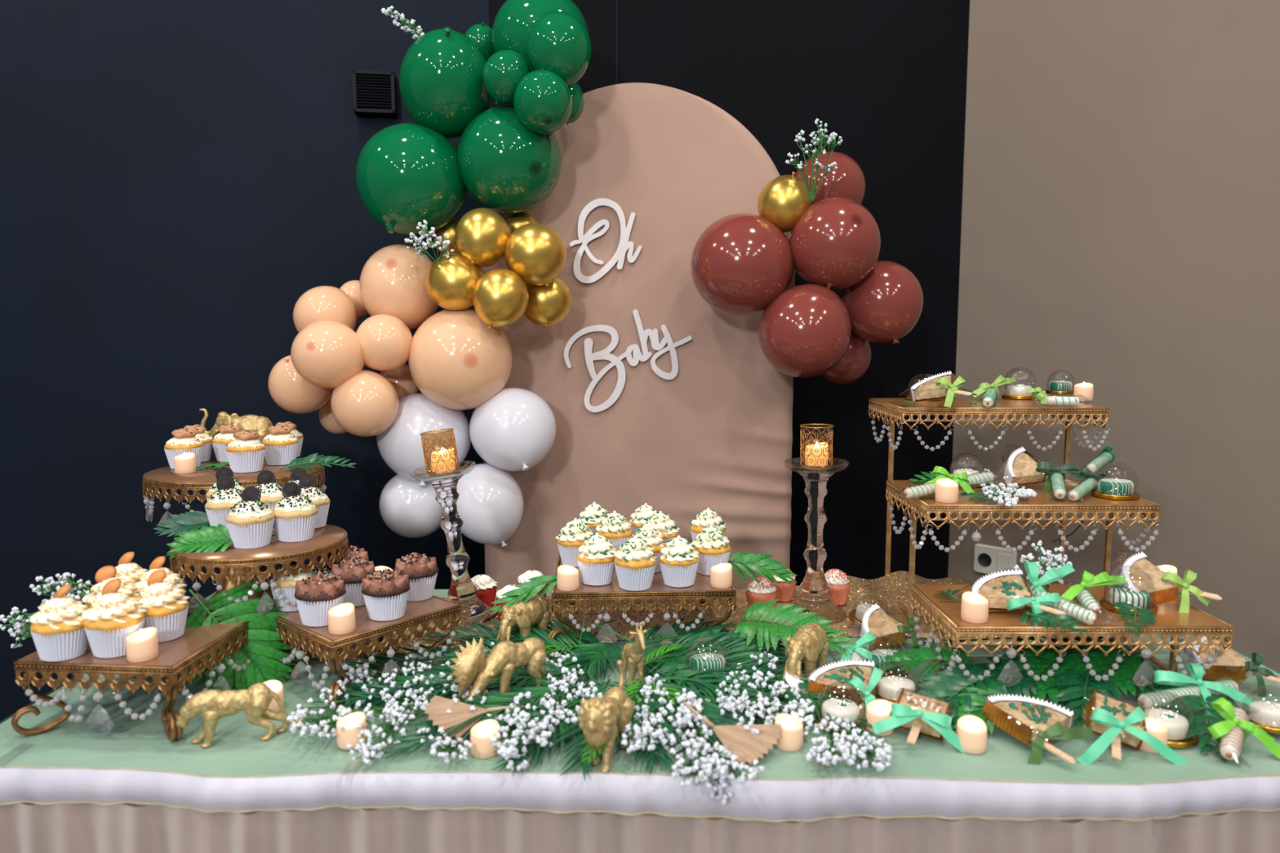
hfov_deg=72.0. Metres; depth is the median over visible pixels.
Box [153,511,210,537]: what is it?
palm leaf
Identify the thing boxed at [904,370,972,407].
fan
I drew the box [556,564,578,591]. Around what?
tealight
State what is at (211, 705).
figurine
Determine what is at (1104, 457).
rod
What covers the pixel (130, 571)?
cupcake
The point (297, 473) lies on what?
cupcake
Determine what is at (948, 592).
palm leaf
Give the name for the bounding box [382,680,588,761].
frond
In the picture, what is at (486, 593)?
cupcake
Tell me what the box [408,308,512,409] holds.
balloon
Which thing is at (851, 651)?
rod
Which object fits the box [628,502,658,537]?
cupcake
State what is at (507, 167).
balloon
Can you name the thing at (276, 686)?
tealight
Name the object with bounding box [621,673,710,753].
flower spray
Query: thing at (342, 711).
flower spray
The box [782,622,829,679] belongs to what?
elephant figurine
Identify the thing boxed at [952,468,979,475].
cookie
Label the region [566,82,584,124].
balloon
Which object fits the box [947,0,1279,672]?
wall
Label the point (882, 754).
flower spray
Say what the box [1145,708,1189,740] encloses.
cookie
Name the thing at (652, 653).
sprig
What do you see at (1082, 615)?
rod
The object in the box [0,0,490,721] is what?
wall
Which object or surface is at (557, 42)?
balloon
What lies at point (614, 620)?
stem
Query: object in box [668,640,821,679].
frond
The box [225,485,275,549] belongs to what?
cupcake
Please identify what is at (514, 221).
balloon
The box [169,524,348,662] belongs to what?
cake stand
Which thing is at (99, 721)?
pendant
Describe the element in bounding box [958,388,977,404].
palm leaf
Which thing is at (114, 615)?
cupcake
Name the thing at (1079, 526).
stalk
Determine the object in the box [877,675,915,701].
cookie
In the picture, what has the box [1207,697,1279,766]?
rod
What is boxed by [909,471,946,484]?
palm leaf
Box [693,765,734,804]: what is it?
flower spray
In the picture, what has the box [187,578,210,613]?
pendant
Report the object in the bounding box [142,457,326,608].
cake stand
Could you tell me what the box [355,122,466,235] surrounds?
balloon
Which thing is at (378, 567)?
tealight
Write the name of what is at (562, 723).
frond
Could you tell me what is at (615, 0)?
trim
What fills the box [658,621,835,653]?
frond
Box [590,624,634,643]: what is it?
stem
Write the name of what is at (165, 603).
cupcake
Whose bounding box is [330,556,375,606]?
cupcake
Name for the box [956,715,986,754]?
tealight
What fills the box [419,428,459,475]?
glass
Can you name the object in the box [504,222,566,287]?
balloon
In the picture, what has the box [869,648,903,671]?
cookie
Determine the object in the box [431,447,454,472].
tealight
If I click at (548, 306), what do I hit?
balloon
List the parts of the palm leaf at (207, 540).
stem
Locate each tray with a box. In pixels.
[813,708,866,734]
[848,609,862,626]
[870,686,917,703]
[1044,389,1073,394]
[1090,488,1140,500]
[1099,595,1157,615]
[1167,727,1199,748]
[1244,711,1279,734]
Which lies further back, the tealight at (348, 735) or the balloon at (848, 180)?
the balloon at (848, 180)
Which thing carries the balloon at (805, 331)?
attached to the backdrop
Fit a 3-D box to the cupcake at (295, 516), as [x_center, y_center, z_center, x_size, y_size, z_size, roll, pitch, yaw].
[-0.576,0.141,1.469,0.074,0.096,0.073,-1,6,-7]
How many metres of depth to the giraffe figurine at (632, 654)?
1.34 m
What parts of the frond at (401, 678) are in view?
stem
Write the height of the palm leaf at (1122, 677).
0.057 m
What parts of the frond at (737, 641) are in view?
stem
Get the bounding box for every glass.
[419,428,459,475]
[800,423,833,469]
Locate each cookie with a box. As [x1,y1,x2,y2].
[689,653,724,675]
[821,697,859,727]
[855,603,884,622]
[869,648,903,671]
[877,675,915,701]
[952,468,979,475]
[1006,384,1031,395]
[1048,380,1071,391]
[1097,478,1133,495]
[1108,585,1150,609]
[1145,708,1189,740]
[1248,701,1279,728]
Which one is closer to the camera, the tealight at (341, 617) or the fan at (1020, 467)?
the tealight at (341, 617)
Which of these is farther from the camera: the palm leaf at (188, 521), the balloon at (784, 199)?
the balloon at (784, 199)
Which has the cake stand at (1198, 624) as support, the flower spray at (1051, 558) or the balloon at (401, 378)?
the flower spray at (1051, 558)
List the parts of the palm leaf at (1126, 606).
stem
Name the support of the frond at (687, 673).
on the tablecloth
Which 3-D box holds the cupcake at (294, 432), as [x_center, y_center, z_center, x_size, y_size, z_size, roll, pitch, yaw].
[-0.781,0.029,1.947,0.070,0.078,0.070,-2,7,-20]
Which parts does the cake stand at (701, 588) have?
leg, leg, plate, leg, leg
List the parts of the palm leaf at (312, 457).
stem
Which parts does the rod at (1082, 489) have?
dipped rod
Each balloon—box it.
[267,355,333,413]
[290,320,364,388]
[293,285,357,332]
[319,397,346,434]
[330,369,399,436]
[339,280,367,318]
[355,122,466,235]
[355,314,413,371]
[359,244,438,329]
[376,392,471,487]
[378,474,442,537]
[380,364,419,399]
[399,26,491,137]
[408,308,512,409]
[425,252,484,311]
[431,218,460,253]
[455,208,511,266]
[456,463,524,547]
[457,104,561,213]
[464,22,494,60]
[469,387,556,471]
[472,268,528,329]
[482,49,530,104]
[492,0,588,71]
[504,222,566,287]
[505,212,537,234]
[513,69,573,134]
[524,276,572,327]
[525,10,591,86]
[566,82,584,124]
[690,213,794,315]
[757,171,811,232]
[758,282,851,377]
[788,197,880,289]
[794,151,866,204]
[821,331,871,384]
[840,260,923,344]
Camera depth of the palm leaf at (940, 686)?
1.27 m
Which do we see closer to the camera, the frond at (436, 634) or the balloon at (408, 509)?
the frond at (436, 634)
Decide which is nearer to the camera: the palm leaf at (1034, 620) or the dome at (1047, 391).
the palm leaf at (1034, 620)
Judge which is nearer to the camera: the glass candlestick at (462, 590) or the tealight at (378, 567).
the tealight at (378, 567)
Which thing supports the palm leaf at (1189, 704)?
on the tablecloth
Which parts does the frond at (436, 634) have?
stem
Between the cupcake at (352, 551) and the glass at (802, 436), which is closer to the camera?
the cupcake at (352, 551)
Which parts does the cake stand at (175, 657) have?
leg, plate, leg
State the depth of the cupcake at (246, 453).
1.72 m
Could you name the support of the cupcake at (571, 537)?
on the cake stand at (701, 588)
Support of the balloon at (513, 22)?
attached to the backdrop
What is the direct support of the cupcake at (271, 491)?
on the cake stand at (262, 562)
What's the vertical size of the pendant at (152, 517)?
0.070 m
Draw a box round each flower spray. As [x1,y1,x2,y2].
[0,572,93,648]
[286,670,426,765]
[348,649,488,719]
[381,5,424,39]
[404,219,453,262]
[417,713,528,771]
[489,649,602,758]
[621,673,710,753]
[661,712,764,786]
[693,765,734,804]
[715,652,814,734]
[785,118,842,202]
[804,715,892,772]
[979,468,1036,506]
[1013,540,1072,591]
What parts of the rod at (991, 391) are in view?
dipped rod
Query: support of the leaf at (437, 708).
on the frond at (500, 698)
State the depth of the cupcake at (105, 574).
1.29 m
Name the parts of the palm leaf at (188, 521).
stem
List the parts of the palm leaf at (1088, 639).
stem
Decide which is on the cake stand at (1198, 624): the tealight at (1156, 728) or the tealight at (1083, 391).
the tealight at (1083, 391)
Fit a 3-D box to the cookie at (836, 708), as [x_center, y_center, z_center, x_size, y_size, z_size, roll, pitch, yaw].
[0.282,0.399,1.236,0.052,0.026,0.052,0,6,0]
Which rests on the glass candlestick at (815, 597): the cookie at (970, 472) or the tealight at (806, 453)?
the tealight at (806, 453)
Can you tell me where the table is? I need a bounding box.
[40,768,1278,785]
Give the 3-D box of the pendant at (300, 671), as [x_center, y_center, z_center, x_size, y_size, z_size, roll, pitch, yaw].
[-0.515,0.359,1.334,0.024,0.051,0.019,0,6,0]
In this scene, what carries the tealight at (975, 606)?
on the cake stand at (1198, 624)
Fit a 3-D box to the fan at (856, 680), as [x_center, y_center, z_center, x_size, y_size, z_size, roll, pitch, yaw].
[0.316,0.386,1.286,0.136,0.078,0.148,-2,7,-22]
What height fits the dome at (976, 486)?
0.062 m
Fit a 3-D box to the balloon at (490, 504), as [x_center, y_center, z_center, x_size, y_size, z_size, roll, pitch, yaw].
[-0.357,0.180,2.041,0.177,0.188,0.170,3,7,23]
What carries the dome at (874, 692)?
on the tablecloth
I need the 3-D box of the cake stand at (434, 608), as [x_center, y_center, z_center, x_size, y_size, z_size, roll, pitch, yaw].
[-0.449,0.345,1.423,0.235,0.106,0.252,5,8,41]
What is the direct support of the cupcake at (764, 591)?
on the table runner
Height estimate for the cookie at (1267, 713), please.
0.029 m
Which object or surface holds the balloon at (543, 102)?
attached to the balloon at (507, 167)
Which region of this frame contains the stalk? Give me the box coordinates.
[1052,520,1084,542]
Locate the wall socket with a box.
[973,543,1017,574]
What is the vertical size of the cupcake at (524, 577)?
0.065 m
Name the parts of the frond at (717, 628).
stem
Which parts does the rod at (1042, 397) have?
dipped rod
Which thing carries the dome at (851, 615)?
on the table runner
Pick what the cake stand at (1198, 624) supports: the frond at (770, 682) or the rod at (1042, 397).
the rod at (1042, 397)
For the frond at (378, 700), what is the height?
0.037 m
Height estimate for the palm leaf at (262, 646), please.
0.188 m
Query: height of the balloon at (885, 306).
0.193 m
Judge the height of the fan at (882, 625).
0.085 m
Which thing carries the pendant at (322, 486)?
attached to the cake stand at (165, 478)
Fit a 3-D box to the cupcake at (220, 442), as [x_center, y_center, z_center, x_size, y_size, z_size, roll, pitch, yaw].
[-0.881,0.035,1.890,0.070,0.077,0.070,0,6,4]
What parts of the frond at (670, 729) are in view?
stem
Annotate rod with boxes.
[835,631,876,662]
[903,466,1004,498]
[971,374,1016,408]
[1023,561,1109,625]
[1028,386,1084,408]
[1035,461,1092,501]
[1057,467,1108,502]
[1059,570,1128,613]
[1085,444,1118,472]
[1120,662,1253,724]
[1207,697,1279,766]
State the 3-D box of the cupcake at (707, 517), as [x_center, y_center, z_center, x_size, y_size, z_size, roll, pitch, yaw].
[0.138,0.208,1.784,0.072,0.089,0.074,6,8,42]
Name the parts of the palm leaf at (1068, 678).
stem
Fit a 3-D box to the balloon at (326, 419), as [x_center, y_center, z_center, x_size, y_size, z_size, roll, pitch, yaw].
[-0.733,-0.027,2.139,0.090,0.092,0.090,3,7,27]
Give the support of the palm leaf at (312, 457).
on the cake stand at (165, 478)
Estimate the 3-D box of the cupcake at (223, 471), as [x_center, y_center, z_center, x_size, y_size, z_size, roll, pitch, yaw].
[-0.766,0.123,1.635,0.074,0.095,0.073,-5,8,-38]
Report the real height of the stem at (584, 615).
0.051 m
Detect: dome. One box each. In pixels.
[684,636,728,679]
[813,682,866,734]
[848,594,871,626]
[866,635,910,676]
[870,672,917,703]
[905,395,941,400]
[970,484,982,488]
[1001,394,1036,399]
[1044,368,1075,394]
[1090,462,1140,500]
[1099,565,1157,615]
[1167,693,1199,748]
[1241,701,1279,734]
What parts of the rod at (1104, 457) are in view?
dipped rod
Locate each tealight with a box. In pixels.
[125,626,158,662]
[173,452,195,474]
[262,680,284,712]
[328,602,355,635]
[336,711,366,750]
[374,565,392,571]
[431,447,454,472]
[470,719,499,759]
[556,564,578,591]
[710,563,732,588]
[774,713,803,751]
[804,441,827,466]
[865,699,893,736]
[934,478,958,503]
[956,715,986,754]
[960,591,988,623]
[1073,382,1093,400]
[1139,715,1168,754]
[1155,564,1177,574]
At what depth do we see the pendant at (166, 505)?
1.63 m
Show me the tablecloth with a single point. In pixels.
(237, 748)
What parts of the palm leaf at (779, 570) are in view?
stem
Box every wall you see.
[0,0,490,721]
[488,0,969,586]
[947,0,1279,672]
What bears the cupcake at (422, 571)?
on the cake stand at (434, 608)
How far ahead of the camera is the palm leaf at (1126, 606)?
1.29 m
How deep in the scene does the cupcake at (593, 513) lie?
1.81 m
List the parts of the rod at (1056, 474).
dipped rod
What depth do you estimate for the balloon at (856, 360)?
2.09 m
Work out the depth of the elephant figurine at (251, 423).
1.94 m
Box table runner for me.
[235,570,1042,659]
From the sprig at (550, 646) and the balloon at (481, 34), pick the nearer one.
the sprig at (550, 646)
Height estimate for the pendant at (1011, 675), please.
0.063 m
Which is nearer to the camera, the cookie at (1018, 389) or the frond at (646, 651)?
the frond at (646, 651)
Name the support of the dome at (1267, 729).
on the tablecloth
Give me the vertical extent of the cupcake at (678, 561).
0.087 m
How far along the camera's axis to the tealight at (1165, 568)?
1.46 m
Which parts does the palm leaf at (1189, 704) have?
stem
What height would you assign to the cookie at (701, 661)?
0.030 m
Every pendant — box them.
[86,688,114,733]
[143,495,151,521]
[147,492,155,522]
[158,499,173,527]
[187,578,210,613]
[213,661,230,691]
[256,582,274,614]
[290,650,310,679]
[320,484,326,493]
[381,645,400,677]
[971,529,981,541]
[997,644,1022,686]
[1132,644,1155,686]
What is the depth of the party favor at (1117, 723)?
1.14 m
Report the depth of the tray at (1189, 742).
1.16 m
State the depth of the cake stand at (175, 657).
1.19 m
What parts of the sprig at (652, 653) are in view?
stem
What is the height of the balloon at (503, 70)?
0.113 m
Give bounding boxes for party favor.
[871,687,964,753]
[1076,687,1188,764]
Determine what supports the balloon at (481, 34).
attached to the balloon at (513, 22)
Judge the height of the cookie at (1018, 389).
0.026 m
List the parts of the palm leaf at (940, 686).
stem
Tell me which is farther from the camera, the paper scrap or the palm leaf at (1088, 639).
the palm leaf at (1088, 639)
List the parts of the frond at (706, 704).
stem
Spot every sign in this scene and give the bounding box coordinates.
[564,309,692,412]
[569,198,641,283]
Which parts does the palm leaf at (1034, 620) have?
stem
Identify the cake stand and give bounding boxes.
[11,609,250,741]
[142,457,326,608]
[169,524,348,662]
[271,595,463,708]
[547,553,736,651]
[867,398,1235,686]
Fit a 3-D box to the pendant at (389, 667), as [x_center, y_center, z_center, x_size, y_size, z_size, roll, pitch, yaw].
[-0.379,0.358,1.341,0.028,0.051,0.013,0,6,0]
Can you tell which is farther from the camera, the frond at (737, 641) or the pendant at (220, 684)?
the frond at (737, 641)
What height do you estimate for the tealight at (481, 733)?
0.040 m
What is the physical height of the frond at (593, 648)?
0.026 m
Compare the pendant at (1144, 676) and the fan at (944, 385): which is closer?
the pendant at (1144, 676)
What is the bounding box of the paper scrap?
[784,671,808,693]
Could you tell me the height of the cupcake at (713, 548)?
0.089 m
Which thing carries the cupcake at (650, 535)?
on the cake stand at (701, 588)
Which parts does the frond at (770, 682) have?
stem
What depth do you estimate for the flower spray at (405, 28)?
1.96 m
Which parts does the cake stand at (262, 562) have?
plate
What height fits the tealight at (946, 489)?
0.040 m
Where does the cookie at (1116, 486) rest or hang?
in the dome at (1135, 495)
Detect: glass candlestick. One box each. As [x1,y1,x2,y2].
[409,463,497,630]
[783,457,848,624]
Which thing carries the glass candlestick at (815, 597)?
on the table runner
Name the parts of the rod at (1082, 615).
dipped rod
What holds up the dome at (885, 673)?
on the tablecloth
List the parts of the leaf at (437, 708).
pleated blade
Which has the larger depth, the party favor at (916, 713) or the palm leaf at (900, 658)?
the palm leaf at (900, 658)
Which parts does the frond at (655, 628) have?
stem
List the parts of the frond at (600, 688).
stem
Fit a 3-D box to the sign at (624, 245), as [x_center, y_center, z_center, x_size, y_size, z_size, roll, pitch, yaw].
[-0.083,-0.448,2.126,0.174,0.202,0.007,0,6,0]
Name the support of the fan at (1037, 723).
on the tablecloth
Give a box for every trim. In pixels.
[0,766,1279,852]
[615,0,617,84]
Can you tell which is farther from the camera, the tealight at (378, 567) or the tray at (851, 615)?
the tray at (851, 615)
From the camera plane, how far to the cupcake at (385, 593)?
1.35 m
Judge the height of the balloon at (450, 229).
0.096 m
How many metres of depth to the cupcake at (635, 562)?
1.50 m
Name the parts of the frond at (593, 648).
stem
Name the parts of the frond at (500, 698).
stem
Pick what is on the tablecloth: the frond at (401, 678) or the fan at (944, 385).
the frond at (401, 678)
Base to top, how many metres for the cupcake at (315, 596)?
0.079 m
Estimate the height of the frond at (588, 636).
0.031 m
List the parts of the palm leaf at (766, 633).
stem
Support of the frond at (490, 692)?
on the tablecloth
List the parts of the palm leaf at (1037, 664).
stem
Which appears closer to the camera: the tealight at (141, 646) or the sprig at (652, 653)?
the tealight at (141, 646)
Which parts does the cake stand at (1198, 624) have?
leg, leg, leg, tier plate, tier plate, leg, tier plate, leg, leg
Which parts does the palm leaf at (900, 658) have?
stem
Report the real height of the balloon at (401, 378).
0.102 m
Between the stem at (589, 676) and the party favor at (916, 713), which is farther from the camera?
the stem at (589, 676)
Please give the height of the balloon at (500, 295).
0.131 m
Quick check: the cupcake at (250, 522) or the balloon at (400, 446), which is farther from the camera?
the balloon at (400, 446)
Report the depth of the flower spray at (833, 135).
1.91 m
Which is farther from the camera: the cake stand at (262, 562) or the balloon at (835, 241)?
the balloon at (835, 241)
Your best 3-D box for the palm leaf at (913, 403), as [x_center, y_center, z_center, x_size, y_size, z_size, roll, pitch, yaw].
[0.516,-0.047,1.745,0.039,0.009,0.081,-3,7,-29]
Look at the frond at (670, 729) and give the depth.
1.15 m
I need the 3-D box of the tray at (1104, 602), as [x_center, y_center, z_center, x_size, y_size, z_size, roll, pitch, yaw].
[0.755,0.276,1.361,0.078,0.008,0.078,0,6,0]
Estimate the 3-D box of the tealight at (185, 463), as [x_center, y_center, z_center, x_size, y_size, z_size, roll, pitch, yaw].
[-0.896,0.071,1.734,0.038,0.040,0.038,1,6,5]
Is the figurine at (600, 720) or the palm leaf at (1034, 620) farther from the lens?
the palm leaf at (1034, 620)
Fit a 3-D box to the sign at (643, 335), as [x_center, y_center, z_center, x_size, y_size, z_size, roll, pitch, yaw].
[-0.029,-0.160,2.157,0.314,0.252,0.007,0,6,0]
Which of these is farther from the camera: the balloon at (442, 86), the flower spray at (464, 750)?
the balloon at (442, 86)
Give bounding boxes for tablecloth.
[0,589,1279,783]
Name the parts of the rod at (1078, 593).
dipped rod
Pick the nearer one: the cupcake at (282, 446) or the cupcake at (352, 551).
the cupcake at (352, 551)
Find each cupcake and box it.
[29,583,88,662]
[81,565,140,609]
[81,578,146,657]
[115,551,148,583]
[133,555,186,595]
[136,569,190,642]
[164,428,203,469]
[183,424,213,462]
[204,475,242,528]
[205,466,244,501]
[211,424,240,462]
[225,430,266,473]
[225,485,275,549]
[254,470,284,510]
[261,424,298,465]
[269,561,315,611]
[271,481,318,542]
[275,421,303,457]
[282,467,306,487]
[293,571,346,626]
[298,474,330,528]
[324,545,368,575]
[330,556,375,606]
[361,568,409,621]
[394,552,438,601]
[471,574,497,606]
[495,584,528,621]
[517,569,548,597]
[555,518,595,567]
[576,533,616,586]
[577,502,608,533]
[595,511,632,551]
[613,535,657,591]
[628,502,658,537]
[631,524,666,573]
[640,511,679,546]
[658,535,699,587]
[689,507,726,541]
[691,524,731,575]
[745,576,777,614]
[770,568,796,601]
[824,568,850,605]
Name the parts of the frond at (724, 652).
stem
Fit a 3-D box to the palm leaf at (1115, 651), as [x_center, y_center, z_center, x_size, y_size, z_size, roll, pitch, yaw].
[0.740,0.379,1.349,0.123,0.061,0.127,-1,6,-7]
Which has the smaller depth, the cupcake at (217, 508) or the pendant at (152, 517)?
the cupcake at (217, 508)
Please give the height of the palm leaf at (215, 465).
0.008 m
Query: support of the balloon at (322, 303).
attached to the balloon at (326, 354)
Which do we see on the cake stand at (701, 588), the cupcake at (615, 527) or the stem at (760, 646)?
the cupcake at (615, 527)
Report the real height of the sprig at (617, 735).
0.020 m
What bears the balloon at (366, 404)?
attached to the balloon at (400, 446)
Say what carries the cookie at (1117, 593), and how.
in the dome at (1104, 602)
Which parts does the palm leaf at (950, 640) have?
stem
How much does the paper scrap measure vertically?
0.020 m
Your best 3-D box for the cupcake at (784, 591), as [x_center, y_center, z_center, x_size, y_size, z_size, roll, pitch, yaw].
[0.286,0.316,1.783,0.060,0.068,0.060,-3,7,-26]
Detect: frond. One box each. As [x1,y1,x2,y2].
[293,664,587,715]
[328,635,591,676]
[347,660,459,712]
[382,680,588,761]
[408,617,603,660]
[417,689,529,742]
[440,639,520,675]
[459,625,559,648]
[485,661,577,699]
[490,689,589,776]
[530,615,599,651]
[547,642,622,689]
[551,679,639,782]
[615,687,682,774]
[620,643,693,682]
[632,676,739,764]
[642,617,746,646]
[646,663,813,742]
[648,652,728,713]
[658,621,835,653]
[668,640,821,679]
[681,631,804,671]
[685,663,799,711]
[757,670,887,742]
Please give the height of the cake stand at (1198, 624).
0.402 m
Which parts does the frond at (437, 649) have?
stem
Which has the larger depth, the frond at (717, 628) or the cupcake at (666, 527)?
the cupcake at (666, 527)
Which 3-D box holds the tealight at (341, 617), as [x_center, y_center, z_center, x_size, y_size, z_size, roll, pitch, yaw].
[-0.443,0.284,1.306,0.038,0.040,0.038,2,6,15]
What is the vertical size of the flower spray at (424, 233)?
0.094 m
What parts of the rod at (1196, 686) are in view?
dipped rod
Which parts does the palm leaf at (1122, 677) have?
stem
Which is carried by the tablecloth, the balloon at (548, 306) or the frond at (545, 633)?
the frond at (545, 633)
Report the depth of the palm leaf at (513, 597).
1.53 m
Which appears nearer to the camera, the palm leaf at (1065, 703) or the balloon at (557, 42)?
the palm leaf at (1065, 703)
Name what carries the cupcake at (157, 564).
on the cake stand at (175, 657)
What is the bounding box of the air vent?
[351,69,397,117]
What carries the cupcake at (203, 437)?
on the cake stand at (165, 478)
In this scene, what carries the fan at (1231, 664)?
on the tablecloth
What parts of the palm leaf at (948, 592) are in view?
stem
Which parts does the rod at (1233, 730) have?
dipped rod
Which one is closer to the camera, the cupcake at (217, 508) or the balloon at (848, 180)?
the cupcake at (217, 508)
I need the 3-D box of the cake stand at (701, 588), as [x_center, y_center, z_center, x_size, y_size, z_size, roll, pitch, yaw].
[0.001,0.320,1.652,0.334,0.106,0.304,0,6,-2]
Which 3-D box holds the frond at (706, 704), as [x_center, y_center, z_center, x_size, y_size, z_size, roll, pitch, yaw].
[0.064,0.403,1.222,0.120,0.040,0.262,-4,7,-32]
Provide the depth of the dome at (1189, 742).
1.17 m
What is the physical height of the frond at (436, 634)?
0.038 m
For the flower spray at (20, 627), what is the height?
0.127 m
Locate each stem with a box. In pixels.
[554,619,615,639]
[579,614,586,661]
[587,656,621,686]
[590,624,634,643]
[753,645,764,659]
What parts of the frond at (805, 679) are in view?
stem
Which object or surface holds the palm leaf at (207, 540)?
on the cake stand at (262, 562)
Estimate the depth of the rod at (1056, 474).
1.60 m
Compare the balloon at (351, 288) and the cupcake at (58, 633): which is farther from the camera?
the balloon at (351, 288)
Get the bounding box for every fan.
[793,657,883,707]
[860,603,937,651]
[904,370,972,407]
[971,568,1066,621]
[982,693,1093,764]
[1004,446,1078,492]
[1118,551,1222,613]
[1187,635,1279,697]
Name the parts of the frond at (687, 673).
stem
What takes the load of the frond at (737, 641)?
on the tablecloth
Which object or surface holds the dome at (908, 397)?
on the cake stand at (1198, 624)
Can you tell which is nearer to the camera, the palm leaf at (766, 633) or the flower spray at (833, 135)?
the palm leaf at (766, 633)
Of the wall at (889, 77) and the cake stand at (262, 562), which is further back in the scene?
the wall at (889, 77)
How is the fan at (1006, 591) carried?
on the cake stand at (1198, 624)
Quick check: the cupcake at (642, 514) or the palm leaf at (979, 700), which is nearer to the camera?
the palm leaf at (979, 700)
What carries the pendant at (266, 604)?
attached to the cake stand at (262, 562)
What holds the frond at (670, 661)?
on the tablecloth
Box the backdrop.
[480,82,795,589]
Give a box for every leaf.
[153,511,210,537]
[165,524,232,559]
[184,580,297,690]
[195,462,230,469]
[280,453,356,471]
[424,695,524,740]
[489,575,556,615]
[728,551,796,586]
[733,599,855,657]
[878,644,971,680]
[889,400,915,405]
[907,636,964,649]
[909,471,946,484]
[914,662,1008,722]
[934,589,962,600]
[951,687,1007,734]
[955,657,1035,712]
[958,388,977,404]
[959,490,998,505]
[1001,644,1094,705]
[1016,635,1128,653]
[1019,644,1091,708]
[1020,608,1088,635]
[1049,666,1122,727]
[1070,644,1155,710]
[1082,644,1164,697]
[1112,601,1157,636]
[1153,684,1239,763]
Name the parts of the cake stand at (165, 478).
plate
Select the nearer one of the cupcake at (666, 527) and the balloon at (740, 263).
the cupcake at (666, 527)
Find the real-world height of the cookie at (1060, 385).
0.026 m
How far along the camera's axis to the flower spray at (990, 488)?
1.52 m
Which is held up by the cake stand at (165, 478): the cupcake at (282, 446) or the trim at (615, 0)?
the cupcake at (282, 446)
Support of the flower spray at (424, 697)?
on the tablecloth
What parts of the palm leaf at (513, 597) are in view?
stem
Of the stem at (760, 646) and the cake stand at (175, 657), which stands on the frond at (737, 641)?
the stem at (760, 646)
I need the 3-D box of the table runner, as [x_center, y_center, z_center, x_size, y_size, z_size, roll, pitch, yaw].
[-0.002,0.396,1.704,1.474,0.144,0.383,-1,6,-5]
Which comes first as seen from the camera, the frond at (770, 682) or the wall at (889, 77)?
the frond at (770, 682)
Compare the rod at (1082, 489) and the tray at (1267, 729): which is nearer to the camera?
the tray at (1267, 729)
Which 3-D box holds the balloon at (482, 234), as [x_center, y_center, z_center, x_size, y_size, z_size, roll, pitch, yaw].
[-0.345,-0.415,1.937,0.122,0.128,0.124,-2,6,-15]
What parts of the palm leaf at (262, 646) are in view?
stem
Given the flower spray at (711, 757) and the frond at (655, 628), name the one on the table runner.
the frond at (655, 628)
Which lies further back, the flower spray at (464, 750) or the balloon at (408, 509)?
the balloon at (408, 509)
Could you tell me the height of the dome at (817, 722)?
0.058 m
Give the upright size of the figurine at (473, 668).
0.115 m
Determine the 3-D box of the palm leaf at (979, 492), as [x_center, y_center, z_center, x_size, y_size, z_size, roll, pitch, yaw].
[0.595,0.121,1.533,0.061,0.010,0.097,0,8,0]
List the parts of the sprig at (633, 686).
stem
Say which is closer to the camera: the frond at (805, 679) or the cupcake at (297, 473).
the frond at (805, 679)
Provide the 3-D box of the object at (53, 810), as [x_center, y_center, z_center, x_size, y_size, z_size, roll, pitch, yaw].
[0.071,0.762,1.486,1.973,0.742,0.867,0,6,0]
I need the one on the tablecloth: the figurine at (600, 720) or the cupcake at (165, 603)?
the figurine at (600, 720)
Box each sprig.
[545,644,576,655]
[579,732,624,763]
[623,679,656,706]
[644,644,685,666]
[649,684,683,706]
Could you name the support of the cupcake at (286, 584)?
on the cake stand at (434, 608)
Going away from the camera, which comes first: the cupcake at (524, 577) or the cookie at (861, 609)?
the cookie at (861, 609)
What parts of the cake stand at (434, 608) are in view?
leg, leg, plate, leg, leg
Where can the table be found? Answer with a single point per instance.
(40, 768)
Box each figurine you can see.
[176,683,306,747]
[199,408,273,441]
[449,637,546,713]
[495,594,551,645]
[577,660,634,773]
[621,622,647,686]
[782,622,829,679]
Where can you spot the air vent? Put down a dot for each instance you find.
(375, 92)
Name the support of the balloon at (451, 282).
on the balloon at (457, 362)
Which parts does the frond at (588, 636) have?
stem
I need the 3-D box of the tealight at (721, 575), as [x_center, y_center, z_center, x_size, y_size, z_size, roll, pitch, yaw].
[0.142,0.259,1.539,0.038,0.040,0.038,-4,7,-35]
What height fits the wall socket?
0.082 m
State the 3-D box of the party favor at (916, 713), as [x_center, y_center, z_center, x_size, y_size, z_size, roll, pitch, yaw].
[0.389,0.397,1.191,0.116,0.059,0.130,4,7,32]
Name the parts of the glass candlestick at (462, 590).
drip plate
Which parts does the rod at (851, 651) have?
dipped rod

